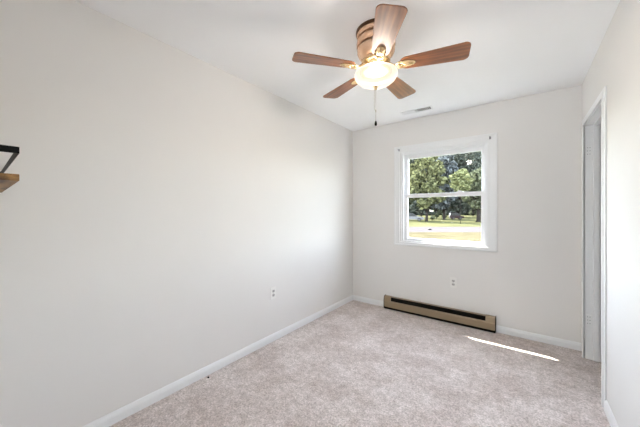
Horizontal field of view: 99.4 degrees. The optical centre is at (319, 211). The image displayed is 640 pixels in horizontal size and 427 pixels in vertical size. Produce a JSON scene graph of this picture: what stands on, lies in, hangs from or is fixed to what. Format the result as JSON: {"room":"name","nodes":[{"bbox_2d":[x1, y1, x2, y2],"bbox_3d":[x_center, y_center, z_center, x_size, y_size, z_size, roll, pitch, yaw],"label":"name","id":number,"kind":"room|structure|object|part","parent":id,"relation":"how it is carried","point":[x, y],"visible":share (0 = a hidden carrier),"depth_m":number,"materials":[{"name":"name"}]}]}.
{"room":"empty bedroom","nodes":[
{"label":"empty bedroom","id":0,"kind":"room"},
{"bbox_2d":[0,0,352,426],"bbox_3d":[-0.684,0.056,2.513,0.150,2.440,3.660,0,0,37],"label":"wall","id":1,"kind":"structure","parent":0,"point":[157,204],"depth_m":1.74,"materials":[{"name":"paint"}]},
{"bbox_2d":[82,295,352,426],"bbox_3d":[-0.586,1.241,2.508,0.013,0.070,3.550,0,0,37],"label":"baseboard","id":2,"kind":"structure","parent":1,"relation":"attached to","point":[130,409],"depth_m":2.05,"materials":[{"name":"paint"}]},
{"bbox_2d":[270,286,275,299],"bbox_3d":[-0.461,0.804,2.678,0.009,0.118,0.072,0,0,37],"label":"electrical outlet","id":3,"kind":"object","parent":1,"relation":"attached to","point":[273,289],"visible":1,"depth_m":2.67,"materials":[{"name":"white plastic"}]},
{"bbox_2d":[75,0,619,130],"bbox_3d":[0.142,-1.224,0.631,3.730,0.120,5.980,0,0,37],"label":"ceiling","id":4,"kind":"structure","parent":0,"point":[520,48],"depth_m":1.85,"materials":[{"name":"paint"}]},
{"bbox_2d":[292,4,470,125],"bbox_3d":[0.384,-0.860,1.778,1.052,0.609,1.018,0,0,37],"label":"ceiling fan","id":5,"kind":"object","parent":4,"relation":"hanging from","point":[376,37],"visible":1,"depth_m":1.65,"materials":[{"name":"brown wood"}]},
{"bbox_3d":[0.028,-0.927,1.671,0.389,0.006,0.146,0,9,-14],"label":"blade","id":6,"kind":"part","parent":5,"relation":"part of","materials":[{"name":"brown wood"}]},
{"bbox_3d":[0.176,-0.927,2.047,0.146,0.006,0.389,-11,6,-32],"label":"blade","id":7,"kind":"part","parent":5,"relation":"part of","materials":[{"name":"brown wood"}]},
{"bbox_3d":[0.361,-0.856,1.757,0.274,0.096,0.274,0,0,37],"label":"lamp shade","id":8,"kind":"part","parent":5,"relation":"part of","materials":[{"name":"white glass"}]},
{"bbox_3d":[0.340,-0.927,1.413,0.146,0.006,0.389,9,1,4],"label":"blade","id":9,"kind":"part","parent":5,"relation":"part of","materials":[{"name":"brown wood"}]},
{"bbox_3d":[0.581,-0.927,2.022,0.146,0.006,0.389,-12,-7,39],"label":"blade","id":10,"kind":"part","parent":5,"relation":"part of","materials":[{"name":"brown wood"}]},
{"bbox_3d":[0.681,-0.927,1.630,0.389,0.006,0.146,0,-9,22],"label":"blade","id":11,"kind":"part","parent":5,"relation":"part of","materials":[{"name":"brown wood"}]},
{"bbox_2d":[400,106,432,114],"bbox_3d":[1.108,-1.158,3.119,0.350,0.012,0.116,0,0,35],"label":"ceiling vent","id":12,"kind":"object","parent":4,"relation":"in","point":[426,108],"visible":1,"depth_m":3.11,"materials":[{"name":"metal"}]},
{"bbox_2d":[109,300,610,426],"bbox_3d":[0.113,1.306,0.634,3.580,0.060,5.750,0,0,37],"label":"floor","id":13,"kind":"structure","parent":0,"point":[357,364],"depth_m":2.00,"materials":[{"name":"carpet"}]},
{"bbox_2d":[353,85,581,342],"bbox_3d":[1.891,0.366,2.963,3.730,3.060,0.150,0,0,37],"label":"wall","id":14,"kind":"structure","parent":0,"point":[532,283],"depth_m":2.83,"materials":[{"name":"paint"}]},
{"bbox_2d":[353,295,383,306],"bbox_3d":[0.672,1.241,3.775,0.506,0.070,0.013,0,0,37],"label":"baseboard","id":15,"kind":"structure","parent":14,"relation":"attached to","point":[356,298],"depth_m":3.77,"materials":[{"name":"paint"}]},
{"bbox_2d":[384,295,495,332],"bbox_3d":[1.355,1.192,3.228,1.242,0.169,0.070,0,0,37],"label":"baseboard heater","id":16,"kind":"object","parent":14,"relation":"attached to","point":[483,322],"visible":1,"depth_m":3.15,"materials":[{"name":"beige metal"}]},
{"bbox_2d":[394,132,496,251],"bbox_3d":[1.485,-0.203,3.290,1.128,1.267,0.234,0,0,37],"label":"window","id":17,"kind":"structure","parent":14,"relation":"in","point":[488,147],"depth_m":3.14,"materials":[{"name":"paint"}]},
{"bbox_3d":[1.476,-0.463,3.277,0.926,0.567,0.030,0,0,37],"label":"sash","id":18,"kind":"part","parent":17,"relation":"part of","materials":[{"name":"white plastic"}]},
{"bbox_3d":[1.457,0.074,3.251,0.926,0.597,0.030,0,0,37],"label":"sash","id":19,"kind":"part","parent":17,"relation":"part of","materials":[{"name":"clear glass"}]},
{"bbox_2d":[450,277,456,287],"bbox_3d":[1.538,0.819,3.128,0.072,0.118,0.009,0,0,37],"label":"electrical outlet","id":20,"kind":"object","parent":14,"relation":"attached to","point":[453,281],"visible":1,"depth_m":3.13,"materials":[{"name":"white plastic"}]},
{"bbox_2d":[496,325,581,350],"bbox_3d":[2.132,1.241,2.680,0.659,0.070,0.013,0,0,37],"label":"baseboard","id":21,"kind":"structure","parent":14,"relation":"attached to","point":[500,329],"depth_m":2.65,"materials":[{"name":"paint"}]},
{"bbox_2d":[582,0,639,426],"bbox_3d":[1.346,0.056,0.991,0.110,2.440,3.660,0,0,37],"label":"wall","id":22,"kind":"structure","parent":0,"point":[615,65],"depth_m":1.46,"materials":[{"name":"paint"}]},
{"bbox_2d":[582,86,606,407],"bbox_3d":[2.125,0.234,2.044,0.126,2.084,0.838,0,0,37],"label":"door","id":23,"kind":"structure","parent":22,"relation":"in","point":[594,124],"depth_m":2.31,"materials":[{"name":"paint"}]},
{"bbox_2d":[604,400,618,426],"bbox_3d":[1.048,1.241,0.697,0.013,0.070,2.613,0,0,37],"label":"baseboard","id":24,"kind":"structure","parent":22,"relation":"attached to","point":[607,409],"depth_m":1.64,"materials":[{"name":"paint"}]},
{"bbox_3d":[-0.726,0.056,0.326,2.407,2.440,0.110,0,0,37],"label":"wall","id":25,"kind":"structure","parent":0,"visible":0},
{"bbox_2d":[0,145,18,192],"bbox_3d":[-1.249,-0.122,0.939,0.800,0.128,0.226,0,0,38],"label":"wall shelf","id":26,"kind":"object","parent":25,"relation":"attached to","point":[7,180],"visible":1,"depth_m":0.78,"materials":[{"name":"brown wood"}]},
{"bbox_3d":[-1.246,-0.177,0.936,0.792,0.019,0.226,0,0,38],"label":"guard rail","id":27,"kind":"part","parent":26,"relation":"part of","materials":[{"name":"black metal"}]},
{"label":"outside","id":28,"kind":"structure","parent":0,"visible":0},
{"bbox_2d":[408,215,480,226],"bbox_3d":[183.074,1.996,302.432,250.000,0.200,696.420,0,0,37],"label":"lawn","id":29,"kind":"structure","parent":28,"point":[468,221],"depth_m":47.19,"materials":[{"name":"green plant"}]},
{"bbox_2d":[408,159,413,204],"bbox_3d":[17.859,-5.324,60.094,7.434,14.440,7.435,0,0,37],"label":"tree","id":30,"kind":"object","parent":29,"relation":"on","point":[410,201],"visible":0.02,"depth_m":57.73,"materials":[{"name":"green plant"}]},
{"bbox_2d":[408,204,417,214],"bbox_3d":[48.493,-2.103,140.956,8.271,8.766,8.461,0,0,37],"label":"tree","id":31,"kind":"object","parent":29,"relation":"on","point":[409,210],"visible":0.26,"depth_m":138.60,"materials":[{"name":"green plant"}]},
{"bbox_2d":[408,214,423,220],"bbox_3d":[18.450,1.143,54.999,4.889,1.495,1.830,0,0,23],"label":"parked car","id":32,"kind":"object","parent":29,"relation":"on","point":[410,216],"visible":0.48,"depth_m":53.97,"materials":[{"name":"silver metal"}]},
{"bbox_2d":[409,159,434,216],"bbox_3d":[28.451,-8.501,76.331,12.834,20.795,12.731,0,0,37],"label":"tree","id":33,"kind":"object","parent":29,"relation":"on","point":[413,206],"visible":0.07,"depth_m":73.81,"materials":[{"name":"green plant"}]},
{"bbox_2d":[418,207,434,215],"bbox_3d":[51.641,-2.367,132.191,8.319,9.390,8.536,0,0,37],"label":"tree","id":34,"kind":"object","parent":29,"relation":"on","point":[431,208],"visible":0.24,"depth_m":129.43,"materials":[{"name":"green plant"}]},
{"bbox_2d":[409,156,449,221],"bbox_3d":[20.363,-5.047,52.026,8.076,13.885,8.062,0,0,37],"label":"tree","id":35,"kind":"object","parent":29,"relation":"on","point":[427,180],"visible":0.81,"depth_m":50.30,"materials":[{"name":"green plant"}]},
{"bbox_2d":[433,208,442,214],"bbox_3d":[61.943,-1.734,140.998,8.617,8.181,8.437,0,0,37],"label":"tree","id":36,"kind":"object","parent":29,"relation":"on","point":[439,212],"visible":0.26,"depth_m":138.77,"materials":[{"name":"green plant"}]},
{"bbox_2d":[435,154,458,219],"bbox_3d":[28.728,-6.389,63.120,7.310,16.569,7.841,0,0,37],"label":"tree","id":37,"kind":"object","parent":29,"relation":"on","point":[451,167],"visible":0.47,"depth_m":61.28,"materials":[{"name":"green plant"}]},
{"bbox_2d":[445,207,459,214],"bbox_3d":[64.190,-2.027,132.094,8.405,8.901,8.452,0,0,37],"label":"tree","id":38,"kind":"object","parent":29,"relation":"on","point":[448,211],"visible":0.27,"depth_m":130.36,"materials":[{"name":"green plant"}]},
{"bbox_2d":[449,213,464,218],"bbox_3d":[33.208,1.093,65.999,3.189,1.595,1.830,0,0,17],"label":"parked car","id":39,"kind":"object","parent":29,"relation":"on","point":[451,215],"visible":0.91,"depth_m":65.33,"materials":[{"name":"grey metal"}]},
{"bbox_2d":[449,168,473,223],"bbox_3d":[22.170,-2.480,42.892,3.572,8.753,3.317,0,0,-15],"label":"tree","id":40,"kind":"object","parent":29,"relation":"on","point":[461,180],"visible":0.96,"depth_m":42.27,"materials":[{"name":"green plant"}]},
{"bbox_2d":[448,152,480,213],"bbox_3d":[41.693,-8.933,82.236,13.730,21.657,13.970,0,0,37],"label":"tree","id":41,"kind":"object","parent":29,"relation":"on","point":[463,161],"visible":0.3,"depth_m":78.74,"materials":[{"name":"green plant"}]},
{"bbox_2d":[461,207,469,214],"bbox_3d":[75.410,-2.426,140.992,8.428,9.696,8.376,0,0,37],"label":"tree","id":42,"kind":"object","parent":29,"relation":"on","point":[466,210],"visible":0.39,"depth_m":138.67,"materials":[{"name":"green plant"}]},
{"bbox_2d":[461,168,480,221],"bbox_3d":[29.385,-3.260,50.019,7.275,10.313,6.915,0,0,37],"label":"tree","id":43,"kind":"object","parent":29,"relation":"on","point":[474,202],"visible":0.33,"depth_m":48.99,"materials":[{"name":"green plant"}]},
{"bbox_2d":[468,209,476,215],"bbox_3d":[76.851,-1.816,132.109,8.673,8.072,8.248,0,0,37],"label":"tree","id":44,"kind":"object","parent":29,"relation":"on","point":[475,211],"visible":0.14,"depth_m":130.97,"materials":[{"name":"green plant"}]},
{"bbox_2d":[466,151,480,215],"bbox_3d":[63.469,-13.188,112.014,15.087,30.168,14.494,0,0,37],"label":"tree","id":45,"kind":"object","parent":29,"relation":"on","point":[474,153],"visible":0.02,"depth_m":110.21,"materials":[{"name":"green plant"}]},
{"bbox_2d":[473,152,480,166],"bbox_3d":[55.445,-9.681,90.476,13.099,23.154,13.301,0,0,37],"label":"tree","id":46,"kind":"object","parent":29,"relation":"on","point":[477,156],"visible":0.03,"depth_m":91.65,"materials":[{"name":"green plant"}]},
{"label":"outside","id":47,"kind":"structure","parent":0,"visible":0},
{"bbox_2d":[408,227,480,231],"bbox_3d":[15.390,1.881,28.948,35.704,0.030,8.907,0,0,0],"label":"street","id":48,"kind":"structure","parent":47,"point":[410,229],"depth_m":28.28,"materials":[{"name":"grey asphalt"}]},
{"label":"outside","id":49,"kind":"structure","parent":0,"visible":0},
{"bbox_2d":[408,232,480,241],"bbox_3d":[11.286,1.876,17.350,26.183,0.040,14.288,0,0,0],"label":"verge","id":50,"kind":"structure","parent":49,"point":[459,236],"depth_m":21.07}
]}

